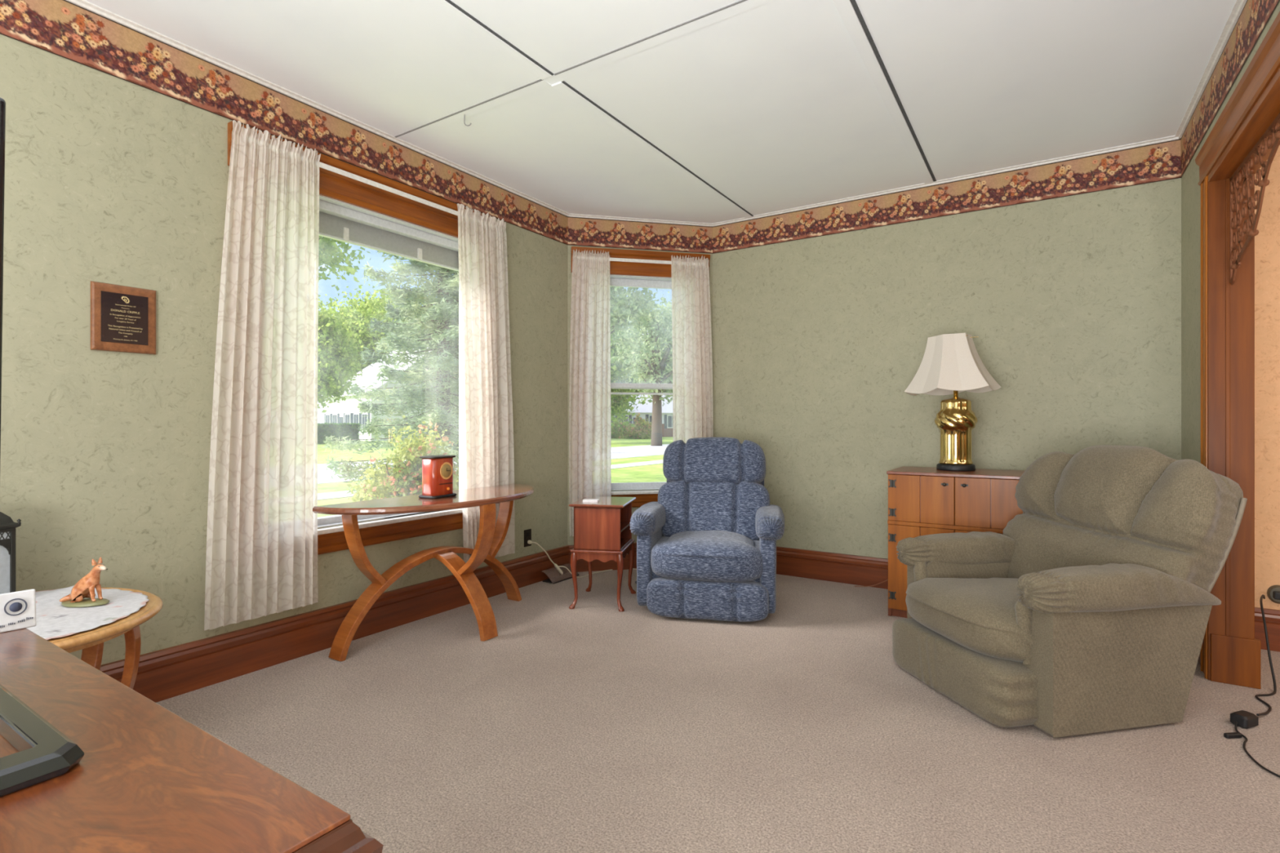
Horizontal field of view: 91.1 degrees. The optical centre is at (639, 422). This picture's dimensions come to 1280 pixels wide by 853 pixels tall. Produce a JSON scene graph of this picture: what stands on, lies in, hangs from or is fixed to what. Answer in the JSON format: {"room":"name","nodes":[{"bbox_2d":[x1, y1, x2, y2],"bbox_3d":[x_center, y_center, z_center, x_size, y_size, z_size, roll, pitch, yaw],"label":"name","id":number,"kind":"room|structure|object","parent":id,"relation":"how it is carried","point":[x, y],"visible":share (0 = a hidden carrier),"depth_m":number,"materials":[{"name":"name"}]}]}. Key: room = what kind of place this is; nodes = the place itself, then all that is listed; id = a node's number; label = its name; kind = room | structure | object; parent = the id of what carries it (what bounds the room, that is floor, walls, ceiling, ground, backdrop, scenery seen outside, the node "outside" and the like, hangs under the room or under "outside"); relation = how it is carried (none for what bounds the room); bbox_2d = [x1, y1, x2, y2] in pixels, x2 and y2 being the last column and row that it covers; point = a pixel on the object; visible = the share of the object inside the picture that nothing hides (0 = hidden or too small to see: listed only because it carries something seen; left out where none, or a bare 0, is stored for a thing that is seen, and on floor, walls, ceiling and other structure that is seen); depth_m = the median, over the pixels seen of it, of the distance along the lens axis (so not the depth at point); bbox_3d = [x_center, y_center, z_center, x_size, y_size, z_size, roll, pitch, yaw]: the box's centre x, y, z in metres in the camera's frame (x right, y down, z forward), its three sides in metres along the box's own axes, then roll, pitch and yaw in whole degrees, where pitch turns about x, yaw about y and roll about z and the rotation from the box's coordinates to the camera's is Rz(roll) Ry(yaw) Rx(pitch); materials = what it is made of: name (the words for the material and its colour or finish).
{"room":"living room","nodes":[
{"label":"living room","id":0,"kind":"room"},
{"bbox_2d":[0,0,568,665],"bbox_3d":[-2.229,-0.250,2.364,0.142,2.800,5.954,0,0,33],"label":"wall","id":1,"kind":"structure","parent":0,"point":[117,169],"depth_m":2.56,"materials":[{"name":"green paper"}]},
{"bbox_2d":[90,280,155,354],"bbox_3d":[-2.050,-0.412,2.496,0.017,0.264,0.212,0,0,33],"label":"wall plaque","id":2,"kind":"object","parent":1,"relation":"attached to","point":[123,317],"visible":1,"depth_m":2.48,"materials":[{"name":"brown wood"}]},
{"bbox_2d":[66,0,569,217],"bbox_3d":[-2.156,-1.592,2.323,0.030,0.018,5.964,0,0,33],"label":"trim","id":3,"kind":"structure","parent":1,"relation":"attached to","point":[85,4],"depth_m":2.99,"materials":[{"name":"white paint"}]},
{"bbox_2d":[99,545,569,702],"bbox_3d":[-2.156,1.047,2.324,0.028,0.206,5.966,0,0,33],"label":"baseboard","id":4,"kind":"structure","parent":1,"relation":"attached to","point":[163,674],"depth_m":3.05,"materials":[{"name":"brown wood"}]},
{"bbox_2d":[227,120,489,555],"bbox_3d":[-1.460,-0.341,3.515,0.186,2.012,1.601,0,0,33],"label":"window","id":5,"kind":"structure","parent":1,"relation":"in","point":[353,211],"depth_m":3.52,"materials":[{"name":"brown wood"}]},
{"bbox_2d":[248,136,478,222],"bbox_3d":[-1.368,-1.275,3.478,0.056,0.026,1.560,0,0,33],"label":"curtain rod","id":6,"kind":"object","parent":5,"relation":"attached to","point":[322,165],"visible":0.61,"depth_m":3.38,"materials":[{"name":"white paint"}]},
{"bbox_2d":[204,120,320,631],"bbox_3d":[-1.712,-0.223,2.875,0.060,2.232,0.503,0,0,33],"label":"curtain","id":7,"kind":"object","parent":6,"relation":"hanging from","point":[261,558],"visible":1,"depth_m":2.88,"materials":[{"name":"beige fabric"}]},
{"bbox_2d":[457,203,515,563],"bbox_3d":[-0.981,-0.228,4.012,0.066,2.222,0.477,0,0,32],"label":"curtain","id":8,"kind":"object","parent":6,"relation":"hanging from","point":[486,382],"visible":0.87,"depth_m":4.00,"materials":[{"name":"beige fabric"}]},
{"bbox_2d":[524,528,531,546],"bbox_3d":[-0.796,0.819,4.449,0.008,0.120,0.072,0,0,33],"label":"wall outlet","id":9,"kind":"object","parent":1,"relation":"attached to","point":[527,533],"visible":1,"depth_m":4.44,"materials":[{"name":"brown plastic"}]},
{"bbox_2d":[567,217,712,545],"bbox_3d":[0.001,-0.250,5.018,1.230,2.800,0.142,0,0,-12],"label":"wall","id":10,"kind":"structure","parent":0,"point":[582,232],"depth_m":4.92,"materials":[{"name":"green paint"}]},
{"bbox_2d":[568,542,636,572],"bbox_3d":[0.018,1.047,4.937,1.194,0.206,0.028,0,0,-12],"label":"baseboard","id":11,"kind":"structure","parent":10,"relation":"attached to","point":[581,565],"depth_m":4.86,"materials":[{"name":"brown wood"}]},
{"bbox_2d":[570,246,710,507],"bbox_3d":[0.001,-0.341,4.996,1.114,2.012,0.186,0,0,-12],"label":"window","id":12,"kind":"structure","parent":10,"relation":"in","point":[625,274],"depth_m":4.95,"materials":[{"name":"brown wood"}]},
{"bbox_2d":[577,255,702,266],"bbox_3d":[0.012,-1.255,4.899,1.020,0.026,0.056,0,0,-12],"label":"curtain rod","id":13,"kind":"object","parent":12,"relation":"attached to","point":[624,260],"visible":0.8,"depth_m":4.87,"materials":[{"name":"white paint"}]},
{"bbox_2d":[568,248,611,536],"bbox_3d":[-0.381,-0.225,4.775,0.321,2.185,0.061,0,0,-12],"label":"curtain","id":14,"kind":"object","parent":13,"relation":"hanging from","point":[589,392],"visible":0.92,"depth_m":4.78,"materials":[{"name":"beige fabric"}]},
{"bbox_2d":[671,254,713,443],"bbox_3d":[0.414,-0.224,4.947,0.347,2.185,0.060,0,0,-12],"label":"curtain","id":15,"kind":"object","parent":13,"relation":"hanging from","point":[691,334],"visible":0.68,"depth_m":4.95,"materials":[{"name":"beige fabric"}]},
{"bbox_2d":[568,213,713,226],"bbox_3d":[0.019,-1.592,4.936,1.190,0.018,0.030,0,0,-12],"label":"trim","id":16,"kind":"structure","parent":10,"relation":"attached to","point":[580,215],"depth_m":4.93,"materials":[{"name":"white paint"}]},
{"bbox_2d":[85,0,1235,223],"bbox_3d":[0.824,-1.660,0.986,6.886,0.120,7.150,0,0,33],"label":"ceiling","id":17,"kind":"structure","parent":0,"point":[775,105],"depth_m":2.92,"materials":[{"name":"white paint"}]},
{"bbox_2d":[463,114,471,125],"bbox_3d":[-0.894,-1.569,3.256,0.038,0.062,0.005,0,0,-5],"label":"ceiling hook","id":18,"kind":"object","parent":17,"relation":"attached to","point":[464,114],"visible":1,"depth_m":3.25,"materials":[{"name":"white metal"}]},
{"bbox_2d":[394,79,551,141],"bbox_3d":[-0.896,-1.599,3.241,1.091,0.004,0.067,0,0,33],"label":"trim","id":19,"kind":"structure","parent":17,"relation":"attached to","point":[540,84],"depth_m":3.20,"materials":[{"name":"white wood"}]},
{"bbox_2d":[425,0,554,79],"bbox_3d":[-1.619,-1.597,1.048,0.072,0.008,4.405,0,0,33],"label":"trim","id":20,"kind":"structure","parent":17,"relation":"attached to","point":[448,7],"depth_m":2.59,"materials":[{"name":"white wood"}]},
{"bbox_2d":[551,80,753,217],"bbox_3d":[0.230,-1.597,3.912,0.072,0.008,2.281,0,0,33],"label":"trim","id":21,"kind":"structure","parent":17,"relation":"attached to","point":[563,87],"depth_m":3.56,"materials":[{"name":"white wood"}]},
{"bbox_2d":[553,0,773,81],"bbox_3d":[0.130,-1.599,2.579,1.230,0.004,0.067,0,0,33],"label":"trim","id":22,"kind":"structure","parent":17,"relation":"attached to","point":[740,6],"depth_m":2.60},
{"bbox_2d":[832,0,936,183],"bbox_3d":[0.100,-1.597,1.334,0.071,0.008,6.751,0,0,33],"label":"trim","id":23,"kind":"structure","parent":17,"relation":"attached to","point":[849,11],"depth_m":2.91,"materials":[{"name":"white wood"}]},
{"bbox_2d":[156,568,1279,852],"bbox_3d":[0.822,1.210,0.928,6.826,0.120,7.050,0,0,33],"label":"floor","id":24,"kind":"structure","parent":0,"point":[593,726],"depth_m":2.23,"materials":[{"name":"carpet"}]},
{"bbox_2d":[35,587,163,689],"bbox_3d":[-1.927,0.880,1.929,0.810,0.557,0.724,0,0,33],"label":"table","id":25,"kind":"object","parent":24,"relation":"on","point":[91,642],"visible":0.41,"depth_m":2.01,"materials":[{"name":"brown wood"}]},
{"bbox_2d":[26,585,149,639],"bbox_3d":[-1.923,0.591,1.929,0.725,0.018,0.644,0,0,33],"label":"doily","id":26,"kind":"object","parent":25,"relation":"on","point":[54,620],"visible":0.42,"depth_m":1.98,"materials":[{"name":"fabric"}]},
{"bbox_2d":[0,511,21,594],"bbox_3d":[-2.182,0.421,2.040,0.180,0.351,0.180,0,0,13],"label":"lantern","id":27,"kind":"object","parent":26,"relation":"on","point":[7,526],"visible":0.86,"depth_m":2.08,"materials":[{"name":"black metal"}]},
{"bbox_2d":[59,556,109,607],"bbox_3d":[-1.820,0.518,2.054,0.158,0.151,0.082,0,0,5],"label":"figurine","id":28,"kind":"object","parent":26,"relation":"on","point":[82,594],"visible":1,"depth_m":2.04,"materials":[{"name":"ceramic"}]},
{"bbox_2d":[0,627,383,852],"bbox_3d":[-1.012,0.775,0.534,1.134,0.750,1.000,0,0,33],"label":"desk","id":29,"kind":"object","parent":24,"relation":"on","point":[147,779],"visible":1,"depth_m":0.68,"materials":[{"name":"brown wood"}]},
{"bbox_2d":[0,589,36,632],"bbox_3d":[-1.219,0.365,1.201,0.022,0.072,0.090,0,0,37],"label":"card","id":30,"kind":"object","parent":29,"relation":"on","point":[17,609],"visible":1,"depth_m":1.21,"materials":[{"name":"white paper"}]},
{"bbox_2d":[0,617,33,627],"bbox_3d":[-1.210,0.370,1.200,0.006,0.039,0.072,0,0,37],"label":"print","id":31,"kind":"object","parent":30,"relation":"attached to","point":[5,622],"depth_m":1.21,"materials":[{"name":"grey paper"}]},
{"bbox_2d":[0,97,84,797],"bbox_3d":[-1.138,-0.024,0.500,0.592,0.847,0.926,0,0,33],"label":"television","id":32,"kind":"object","parent":29,"relation":"on","point":[44,753],"visible":1,"depth_m":0.75,"materials":[{"name":"black plastic"}]},
{"bbox_2d":[312,483,534,661],"bbox_3d":[-0.995,0.780,3.464,0.491,0.750,1.380,0,0,33],"label":"console table","id":33,"kind":"object","parent":24,"relation":"on","point":[491,535],"visible":1,"depth_m":3.33,"materials":[{"name":"brown wood"}]},
{"bbox_2d":[417,454,456,498],"bbox_3d":[-1.099,0.293,3.412,0.125,0.223,0.180,0,0,27],"label":"clock","id":34,"kind":"object","parent":33,"relation":"on","point":[437,470],"visible":1,"depth_m":3.35,"materials":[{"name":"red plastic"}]},
{"bbox_2d":[541,563,579,583],"bbox_3d":[-0.584,1.110,4.614,0.115,0.078,0.300,0,0,33],"label":"floor vent","id":35,"kind":"object","parent":24,"relation":"in","point":[554,576],"visible":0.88,"depth_m":4.57,"materials":[{"name":"brown metal"}]},
{"bbox_2d":[542,574,578,583],"bbox_3d":[-0.582,1.144,4.613,0.110,0.010,0.280,0,0,33],"label":"grille","id":36,"kind":"object","parent":35,"relation":"attached to","point":[562,577],"depth_m":4.54,"materials":[{"name":"brown metal"}]},
{"bbox_2d":[527,540,636,577],"bbox_3d":[-0.389,0.993,4.711,0.970,0.316,0.165,0,0,-26],"label":"extension cord","id":37,"kind":"object","parent":24,"relation":"on","point":[529,542],"visible":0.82,"depth_m":4.57,"materials":[{"name":"plastic"}]},
{"bbox_2d":[554,564,563,574],"bbox_3d":[-0.594,1.070,4.577,0.063,0.086,0.025,0,0,-22],"label":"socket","id":38,"kind":"object","parent":37,"relation":"attached to","point":[556,566],"depth_m":4.57,"materials":[{"name":"white plastic"}]},
{"bbox_2d":[568,496,635,612],"bbox_3d":[-0.233,0.827,4.053,0.351,0.646,0.439,0,0,10],"label":"side table","id":39,"kind":"object","parent":24,"relation":"on","point":[602,533],"visible":0.94,"depth_m":3.87,"materials":[{"name":"brown wood"}]},
{"bbox_2d":[582,498,599,502],"bbox_3d":[-0.314,0.499,4.012,0.100,0.010,0.070,0,0,3],"label":"coaster","id":40,"kind":"object","parent":39,"relation":"on","point":[584,500],"visible":1,"depth_m":4.00,"materials":[{"name":"white paper"}]},
{"bbox_2d":[620,521,630,533],"bbox_3d":[-0.228,0.674,4.052,0.281,0.012,0.357,0,0,10],"label":"shelf","id":41,"kind":"object","parent":39,"relation":"attached to","point":[624,525],"depth_m":4.08,"materials":[{"name":"brown wood"}]},
{"bbox_2d":[629,436,784,622],"bbox_3d":[0.439,0.623,3.964,0.925,1.054,0.847,0,0,11],"label":"recliner","id":42,"kind":"object","parent":24,"relation":"on","point":[706,549],"visible":1,"depth_m":3.72,"materials":[{"name":"blue fabric"}]},
{"bbox_2d":[854,579,888,586],"bbox_3d":[1.655,1.078,4.325,0.334,0.141,0.032,0,0,27],"label":"lamp cord","id":43,"kind":"object","parent":24,"relation":"on","point":[886,580],"visible":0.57,"depth_m":4.36,"materials":[{"name":"brown plastic"}]},
{"bbox_2d":[886,466,1024,617],"bbox_3d":[1.893,0.719,3.720,0.723,0.862,0.515,0,0,33],"label":"base cabinet","id":44,"kind":"object","parent":24,"relation":"on","point":[922,500],"visible":0.54,"depth_m":3.58,"materials":[{"name":"brown wood"}]},
{"bbox_2d":[904,333,1000,471],"bbox_3d":[1.899,-0.121,3.817,0.530,0.819,0.515,0,0,25],"label":"table lamp","id":45,"kind":"object","parent":44,"relation":"on","point":[951,363],"visible":1,"depth_m":3.72,"materials":[{"name":"white fabric"}]},
{"bbox_2d":[892,444,1247,737],"bbox_3d":[1.778,0.626,2.749,1.111,1.047,0.935,0,0,-12],"label":"recliner","id":46,"kind":"object","parent":24,"relation":"on","point":[1090,611],"visible":1,"depth_m":2.41,"materials":[{"name":"beige fabric"}]},
{"bbox_2d":[1223,594,1279,777],"bbox_3d":[2.540,0.989,2.593,0.282,0.323,1.662,0,0,37],"label":"power adapter","id":47,"kind":"object","parent":24,"relation":"on","point":[1243,719],"visible":1,"depth_m":2.37,"materials":[{"name":"black plastic"}]},
{"bbox_2d":[712,138,1181,559],"bbox_3d":[1.905,-0.250,4.305,3.048,2.800,0.142,0,0,33],"label":"wall","id":48,"kind":"structure","parent":0,"point":[1066,275],"depth_m":4.18,"materials":[{"name":"green paint"}]},
{"bbox_2d":[776,546,888,589],"bbox_3d":[1.792,1.047,4.279,2.910,0.206,0.028,0,0,33],"label":"baseboard","id":49,"kind":"structure","parent":48,"relation":"attached to","point":[863,571],"depth_m":4.53,"materials":[{"name":"brown wood"}]},
{"bbox_2d":[711,135,1181,226],"bbox_3d":[1.792,-1.592,4.278,2.908,0.018,0.030,0,0,33],"label":"trim","id":50,"kind":"structure","parent":48,"relation":"attached to","point":[1172,137],"depth_m":4.06,"materials":[{"name":"white paint"}]},
{"bbox_2d":[1181,0,1279,462],"bbox_3d":[1.232,-0.250,0.622,0.122,2.800,6.781,0,0,33],"label":"wall","id":51,"kind":"structure","parent":0,"point":[1256,17],"depth_m":3.15,"materials":[{"name":"green paper"}]},
{"bbox_2d":[1197,650,1200,665],"bbox_3d":[2.815,1.047,3.207,0.028,0.206,0.720,0,0,33],"label":"baseboard","id":52,"kind":"structure","parent":51,"relation":"attached to","point":[1199,657],"depth_m":2.99,"materials":[{"name":"brown wood"}]},
{"bbox_2d":[1175,0,1247,138],"bbox_3d":[1.170,-1.592,0.662,0.030,0.018,6.781,0,0,33],"label":"trim","id":53,"kind":"structure","parent":51,"relation":"attached to","point":[1237,10],"depth_m":2.77,"materials":[{"name":"white paint"}]},
{"bbox_2d":[1195,11,1279,688],"bbox_3d":[1.942,-0.043,1.746,0.192,2.385,2.710,0,0,33],"label":"door frame","id":54,"kind":"structure","parent":51,"relation":"in","point":[1246,134],"depth_m":2.74,"materials":[{"name":"brown wood"}]},
{"bbox_2d":[1254,145,1279,609],"bbox_3d":[4.256,-0.250,2.573,2.841,2.800,0.140,0,0,33],"label":"wall","id":55,"kind":"structure","parent":0,"point":[1267,242],"depth_m":3.18,"materials":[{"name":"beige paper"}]},
{"bbox_2d":[1254,607,1279,652],"bbox_3d":[4.147,1.047,2.543,2.691,0.206,0.028,0,0,33],"label":"baseboard","id":56,"kind":"structure","parent":55,"relation":"attached to","point":[1272,616],"depth_m":3.16,"materials":[{"name":"brown wood"}]},
{"bbox_2d":[1266,585,1279,604],"bbox_3d":[3.202,0.865,3.143,0.080,0.092,0.044,0,0,33],"label":"wall outlet","id":57,"kind":"object","parent":55,"relation":"attached to","point":[1273,592],"visible":1,"depth_m":3.15,"materials":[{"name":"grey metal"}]},
{"label":"outside","id":58,"kind":"structure","parent":0,"visible":0},
{"bbox_2d":[317,436,672,517],"bbox_3d":[-33.044,1.675,80.853,136.764,0.050,220.000,0,0,33],"label":"lawn","id":59,"kind":"structure","parent":58,"point":[652,473],"depth_m":25.41,"materials":[{"name":"green plant"}]},
{"bbox_2d":[317,422,360,444],"bbox_3d":[-25.632,0.881,48.055,1.628,1.907,9.242,0,0,27],"label":"hedge","id":60,"kind":"object","parent":59,"relation":"on","point":[328,429],"visible":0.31,"depth_m":49.93,"materials":[{"name":"green plant"}]},
{"bbox_2d":[317,293,370,413],"bbox_3d":[-22.190,-3.578,42.142,7.341,10.661,7.586,0,0,-27],"label":"leafy tree","id":61,"kind":"object","parent":59,"relation":"on","point":[335,351],"visible":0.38,"depth_m":41.71,"materials":[{"name":"green plant"}]},
{"bbox_2d":[318,235,370,305],"bbox_3d":[-8.885,-2.896,15.701,3.991,9.296,4.378,0,0,33],"label":"leafy tree","id":62,"kind":"object","parent":59,"relation":"on","point":[326,250],"visible":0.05,"depth_m":15.74,"materials":[{"name":"green plant"}]},
{"bbox_2d":[346,453,388,502],"bbox_3d":[-3.352,1.047,8.211,0.903,1.314,0.873,0,0,-42],"label":"flowering shrub","id":63,"kind":"object","parent":59,"relation":"on","point":[357,487],"visible":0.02,"depth_m":8.11,"materials":[{"name":"green plant"}]},
{"bbox_2d":[318,280,432,373],"bbox_3d":[-36.790,-9.465,85.720,26.635,22.435,26.124,0,0,33],"label":"leafy tree","id":64,"kind":"object","parent":59,"relation":"on","point":[361,315],"visible":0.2,"depth_m":80.14,"materials":[{"name":"green plant"}]},
{"bbox_2d":[321,248,458,501],"bbox_3d":[-3.951,-2.900,12.536,4.677,9.301,4.326,0,0,33],"label":"spruce tree","id":65,"kind":"object","parent":59,"relation":"on","point":[442,314],"visible":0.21,"depth_m":11.89,"materials":[{"name":"green plant"}]},
{"bbox_2d":[321,347,458,440],"bbox_3d":[-22.444,-3.450,66.000,13.000,10.200,17.400,0,0,45],"label":"house","id":66,"kind":"structure","parent":59,"relation":"on","point":[347,412],"depth_m":59.57,"materials":[{"name":"white"}]},
{"bbox_2d":[337,413,339,423],"bbox_3d":[-29.556,-0.100,61.474,0.340,1.600,0.050,0,0,45],"label":"shutter","id":67,"kind":"object","parent":66,"relation":"hanging from","point":[338,414],"depth_m":61.41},
{"bbox_2d":[359,414,458,500],"bbox_3d":[-2.501,0.808,7.244,1.631,1.793,1.452,0,0,17],"label":"flowering shrub","id":68,"kind":"object","parent":59,"relation":"on","point":[406,479],"visible":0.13,"depth_m":7.02,"materials":[{"name":"green plant"}]},
{"bbox_2d":[386,275,458,414],"bbox_3d":[-15.168,-7.066,62.464,19.217,17.639,18.458,0,0,13],"label":"leafy tree","id":69,"kind":"object","parent":59,"relation":"on","point":[405,322],"visible":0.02,"depth_m":58.85,"materials":[{"name":"green plant"}]},
{"bbox_2d":[610,419,629,438],"bbox_3d":[-2.257,0.587,65.991,3.685,2.408,3.639,0,0,-40],"label":"flowering shrub","id":70,"kind":"object","parent":59,"relation":"on","point":[617,432],"visible":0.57,"depth_m":65.09,"materials":[{"name":"green plant"}]},
{"bbox_2d":[621,360,649,392],"bbox_3d":[-1.579,-5.515,95.263,24.411,14.538,23.333,0,0,33],"label":"leafy tree","id":71,"kind":"object","parent":59,"relation":"on","point":[636,390],"visible":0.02,"depth_m":89.14,"materials":[{"name":"green plant"}]},
{"bbox_2d":[621,413,651,439],"bbox_3d":[-0.070,0.365,63.958,3.514,2.823,3.359,0,0,38],"label":"flowering shrub","id":72,"kind":"object","parent":59,"relation":"on","point":[642,429],"visible":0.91,"depth_m":63.25,"materials":[{"name":"green plant"}]},
{"bbox_2d":[610,325,663,432],"bbox_3d":[-3.940,-3.937,49.658,10.363,11.382,11.000,0,0,33],"label":"leafy tree","id":73,"kind":"object","parent":59,"relation":"on","point":[620,403],"visible":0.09,"depth_m":49.16,"materials":[{"name":"green plant"}]},
{"bbox_2d":[609,286,665,346],"bbox_3d":[-1.888,-5.322,33.984,6.647,14.147,6.863,0,0,33],"label":"leafy tree","id":74,"kind":"object","parent":59,"relation":"on","point":[620,311],"visible":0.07,"depth_m":33.45,"materials":[{"name":"green plant"}]},
{"bbox_2d":[610,289,672,445],"bbox_3d":[1.066,-4.225,44.072,7.307,11.961,6.975,0,0,33],"label":"leafy tree","id":75,"kind":"object","parent":59,"relation":"on","point":[654,374],"visible":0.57,"depth_m":43.26,"materials":[{"name":"green plant"}]},
{"bbox_2d":[610,395,672,436],"bbox_3d":[-0.786,-0.950,74.000,15.000,5.200,8.000,0,0,-29],"label":"house","id":76,"kind":"structure","parent":59,"relation":"on","point":[645,410],"depth_m":71.92,"materials":[{"name":"white"}]},
{"bbox_2d":[628,414,631,424],"bbox_3d":[-1.078,-0.100,69.801,0.340,1.600,0.050,0,0,-29],"label":"shutter","id":77,"kind":"object","parent":76,"relation":"hanging from","point":[630,415],"depth_m":69.80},
{"bbox_2d":[664,414,666,428],"bbox_3d":[2.939,-0.100,72.042,0.340,1.600,0.050,0,0,-29],"label":"shutter","id":78,"kind":"object","parent":76,"relation":"hanging from","point":[665,415],"depth_m":72.03,"materials":[{"name":"white"}]},
{"bbox_2d":[639,291,672,392],"bbox_3d":[8.152,-7.825,79.740,20.298,19.155,21.280,0,0,33],"label":"leafy tree","id":79,"kind":"object","parent":59,"relation":"on","point":[662,297],"visible":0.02,"depth_m":78.09,"materials":[{"name":"green plant"}]},
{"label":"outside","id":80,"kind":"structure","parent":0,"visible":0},
{"bbox_2d":[317,444,669,484],"bbox_3d":[10.152,1.663,52.962,7.600,0.050,216.000,0,0,33],"label":"street","id":81,"kind":"structure","parent":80,"point":[323,475],"depth_m":31.55,"materials":[{"name":"grey asphalt"}]},
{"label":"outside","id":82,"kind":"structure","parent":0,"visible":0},
{"bbox_2d":[317,459,662,500],"bbox_3d":[15.823,1.655,49.301,1.100,0.050,216.000,0,0,33],"label":"sidewalk","id":83,"kind":"structure","parent":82,"point":[322,496],"depth_m":14.76,"materials":[{"name":"concrete"}]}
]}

